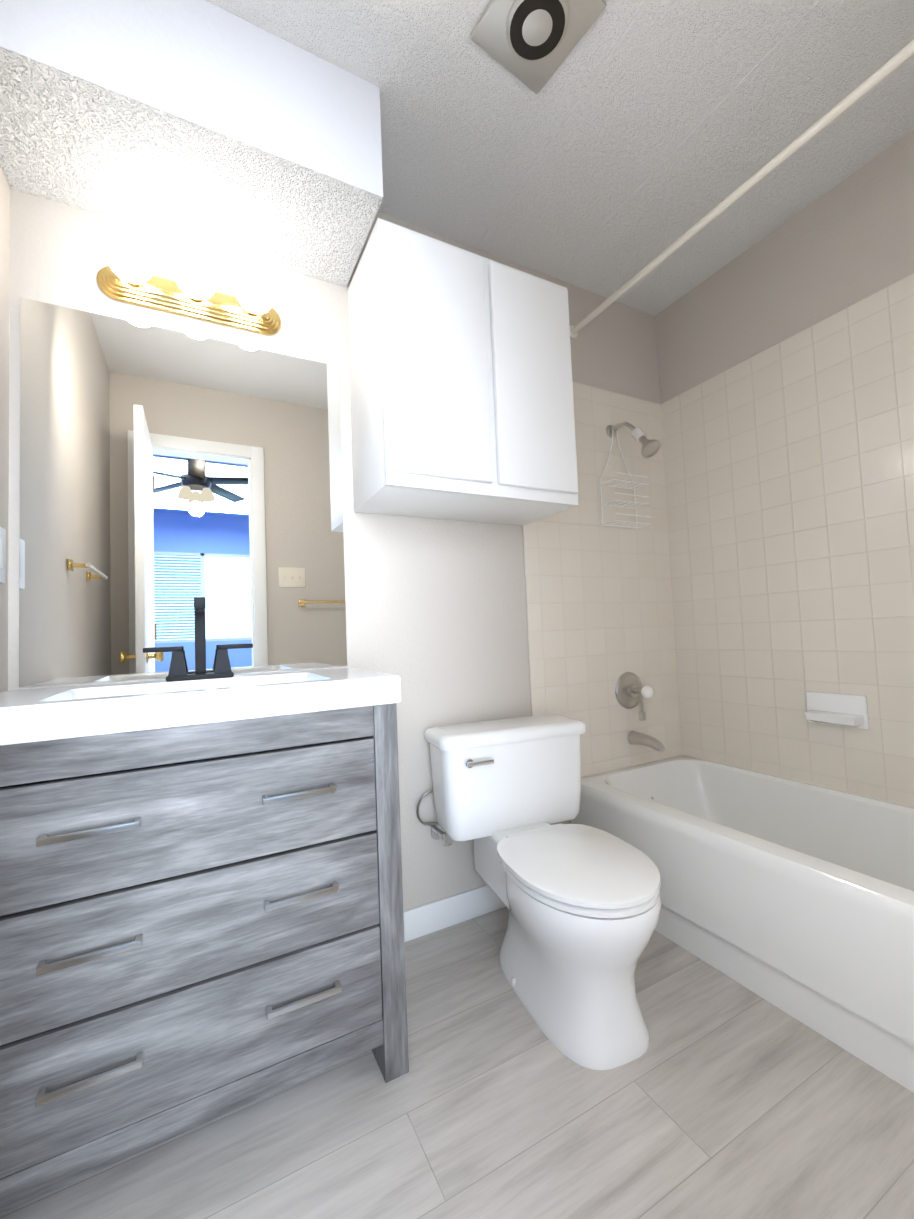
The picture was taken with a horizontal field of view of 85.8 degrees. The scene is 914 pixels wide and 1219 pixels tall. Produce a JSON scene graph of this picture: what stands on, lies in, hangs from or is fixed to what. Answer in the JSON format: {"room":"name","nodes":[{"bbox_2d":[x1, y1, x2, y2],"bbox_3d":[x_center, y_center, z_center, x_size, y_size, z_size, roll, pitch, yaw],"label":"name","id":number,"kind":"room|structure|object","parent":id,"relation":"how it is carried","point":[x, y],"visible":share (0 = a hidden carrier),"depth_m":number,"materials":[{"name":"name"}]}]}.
{"room":"bathroom","nodes":[
{"label":"bathroom","id":0,"kind":"room"},
{"bbox_2d":[0,165,9,692],"bbox_3d":[-0.742,-0.194,0.430,0.100,2.440,1.660,-1,-3,-28],"label":"wall","id":1,"kind":"structure","parent":0,"point":[4,326],"depth_m":1.18,"materials":[{"name":"beige paint"}]},
{"bbox_2d":[0,527,5,582],"bbox_3d":[-1.041,-0.127,1.120,0.008,0.127,0.075,-1,-3,-28],"label":"light switch","id":2,"kind":"object","parent":1,"relation":"attached to","point":[2,555],"visible":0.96,"depth_m":1.13,"materials":[{"name":"white paint"}]},
{"bbox_2d":[8,188,659,910],"bbox_3d":[-0.070,-0.155,1.775,2.537,2.440,0.100,-1,-3,-28],"label":"wall","id":3,"kind":"structure","parent":0,"point":[436,620],"depth_m":1.63,"materials":[{"name":"beige paint"}]},
{"bbox_2d":[19,297,346,686],"bbox_3d":[-0.716,-0.300,1.386,0.793,0.963,0.005,-1,-3,-28],"label":"mirror","id":4,"kind":"object","parent":3,"relation":"attached to","point":[167,476],"visible":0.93,"depth_m":1.35,"materials":[{"name":"clear glass"}]},
{"bbox_2d":[97,236,280,335],"bbox_3d":[-0.713,-0.887,1.344,0.464,0.102,0.155,-1,-3,-28],"label":"sconce","id":5,"kind":"object","parent":3,"relation":"attached to","point":[125,276],"visible":1,"depth_m":1.34,"materials":[{"name":"gold metal"}]},
{"bbox_2d":[404,885,505,941],"bbox_3d":[0.067,1.012,1.700,0.852,0.092,0.014,-1,-3,-28],"label":"baseboard","id":6,"kind":"structure","parent":3,"relation":"attached to","point":[431,917],"depth_m":1.65,"materials":[{"name":"white wood"}]},
{"bbox_2d":[347,218,578,525],"bbox_3d":[0.023,-0.698,1.613,0.663,0.740,0.335,-1,-3,-28],"label":"upper cabinet","id":7,"kind":"object","parent":3,"relation":"attached to","point":[461,395],"visible":1,"depth_m":1.45,"materials":[{"name":"white paint"}]},
{"bbox_2d":[522,381,660,715],"bbox_3d":[0.619,-0.142,2.075,0.810,1.628,0.006,-1,-3,-28],"label":"tile trim","id":8,"kind":"structure","parent":3,"relation":"attached to","point":[655,403],"depth_m":1.88,"materials":[{"name":"beige tile"}]},
{"bbox_2d":[524,382,681,776],"bbox_3d":[0.628,-0.141,2.076,0.820,1.625,0.001,-1,-3,-28],"label":"wall tile","id":9,"kind":"structure","parent":3,"relation":"attached to","point":[600,609],"depth_m":2.08,"materials":[{"name":"beige tile"}]},
{"bbox_2d":[600,422,660,528],"bbox_3d":[0.733,-0.583,2.027,0.204,0.454,0.237,-1,-3,-28],"label":"shower head","id":10,"kind":"object","parent":9,"relation":"attached to","point":[650,448],"visible":1,"depth_m":2.05},
{"bbox_2d":[615,672,653,720],"bbox_3d":[0.761,0.360,2.041,0.156,0.196,0.123,-1,-3,-28],"label":"shower valve","id":11,"kind":"object","parent":9,"relation":"attached to","point":[631,691],"visible":1,"depth_m":2.06,"materials":[{"name":"silver metal"}]},
{"bbox_2d":[627,730,664,752],"bbox_3d":[0.780,0.541,2.024,0.060,0.064,0.148,-1,-3,-28],"label":"tub spout","id":12,"kind":"object","parent":9,"relation":"attached to","point":[635,738],"visible":1,"depth_m":2.01,"materials":[{"name":"silver metal"}]},
{"bbox_2d":[570,40,913,338],"bbox_3d":[0.840,-1.214,1.395,0.052,0.052,1.544,-1,-3,-28],"label":"shower curtain rod","id":13,"kind":"object","parent":3,"relation":"attached to","point":[888,68],"visible":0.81,"depth_m":1.35,"materials":[{"name":"beige"}]},
{"bbox_2d":[0,907,913,1218],"bbox_3d":[0.364,1.036,0.980,2.537,0.050,1.760,-1,-3,-28],"label":"floor","id":14,"kind":"structure","parent":0,"point":[724,1097],"depth_m":0.96,"materials":[{"name":"tile"}]},
{"bbox_2d":[0,597,408,1213],"bbox_3d":[-0.581,0.511,1.131,0.814,1.089,0.479,-1,-3,-28],"label":"bathroom vanity","id":15,"kind":"object","parent":14,"relation":"on","point":[200,899],"visible":1,"depth_m":0.93,"materials":[{"name":"grey wood"}]},
{"bbox_2d":[416,714,660,1069],"bbox_3d":[0.244,0.701,1.389,0.556,0.669,0.724,-1,-3,-21],"label":"toilet","id":16,"kind":"object","parent":14,"relation":"on","point":[582,903],"visible":0.98,"depth_m":1.26,"materials":[{"name":"white ceramic"}]},
{"bbox_2d":[571,755,913,1092],"bbox_3d":[1.084,0.807,1.396,0.667,0.390,1.519,-1,-3,-28],"label":"bathtub","id":17,"kind":"object","parent":14,"relation":"on","point":[793,898],"visible":0.88,"depth_m":1.35,"materials":[{"name":"white ceramic"}]},
{"bbox_2d":[206,0,913,315],"bbox_3d":[0.263,-1.463,1.102,2.537,0.082,1.760,-1,-3,-28],"label":"ceiling","id":18,"kind":"structure","parent":0,"point":[627,142],"depth_m":1.43,"materials":[{"name":"white paint"}]},
{"bbox_2d":[0,0,382,196],"bbox_3d":[-0.662,-1.224,1.273,0.850,0.306,0.370,-1,-3,-28],"label":"ceiling soffit","id":19,"kind":"structure","parent":18,"relation":"attached to","point":[208,65],"depth_m":1.12,"materials":[{"name":"white paint"}]},
{"bbox_2d":[0,47,382,286],"bbox_3d":[-0.656,-1.071,1.266,0.850,0.001,0.370,-1,-3,-28],"label":"ceiling soffit","id":20,"kind":"structure","parent":19,"relation":"attached to","point":[72,141],"depth_m":1.22,"materials":[{"name":"white paint"}]},
{"bbox_2d":[471,0,605,93],"bbox_3d":[0.192,-1.403,1.179,0.230,0.028,0.230,0,-3,-36],"label":"ceiling vent","id":21,"kind":"object","parent":18,"relation":"in","point":[531,44],"visible":1,"depth_m":1.19,"materials":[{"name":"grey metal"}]},
{"bbox_2d":[655,130,913,403],"bbox_3d":[1.416,-0.225,1.563,0.100,2.440,1.660,-1,-3,-28],"label":"wall","id":22,"kind":"structure","parent":0,"point":[846,242],"depth_m":1.77,"materials":[{"name":"beige paint"}]},
{"bbox_2d":[661,274,913,806],"bbox_3d":[1.340,-0.193,1.588,0.001,1.625,1.540,-1,-3,-28],"label":"wall tile","id":23,"kind":"structure","parent":22,"relation":"attached to","point":[789,471],"depth_m":1.77,"materials":[{"name":"beige tile"}]},
{"bbox_2d":[805,691,868,729],"bbox_3d":[1.272,0.342,1.668,0.058,0.110,0.180,-1,-3,-28],"label":"soap dish","id":24,"kind":"object","parent":23,"relation":"attached to","point":[844,710],"visible":1,"depth_m":1.66,"materials":[{"name":"white ceramic"}]},
{"bbox_2d":[661,273,913,404],"bbox_3d":[1.310,-1.005,1.629,0.006,0.003,1.540,-1,-3,-28],"label":"tile trim","id":25,"kind":"structure","parent":22,"relation":"attached to","point":[913,273],"depth_m":1.77,"materials":[{"name":"beige tile"}]}
]}

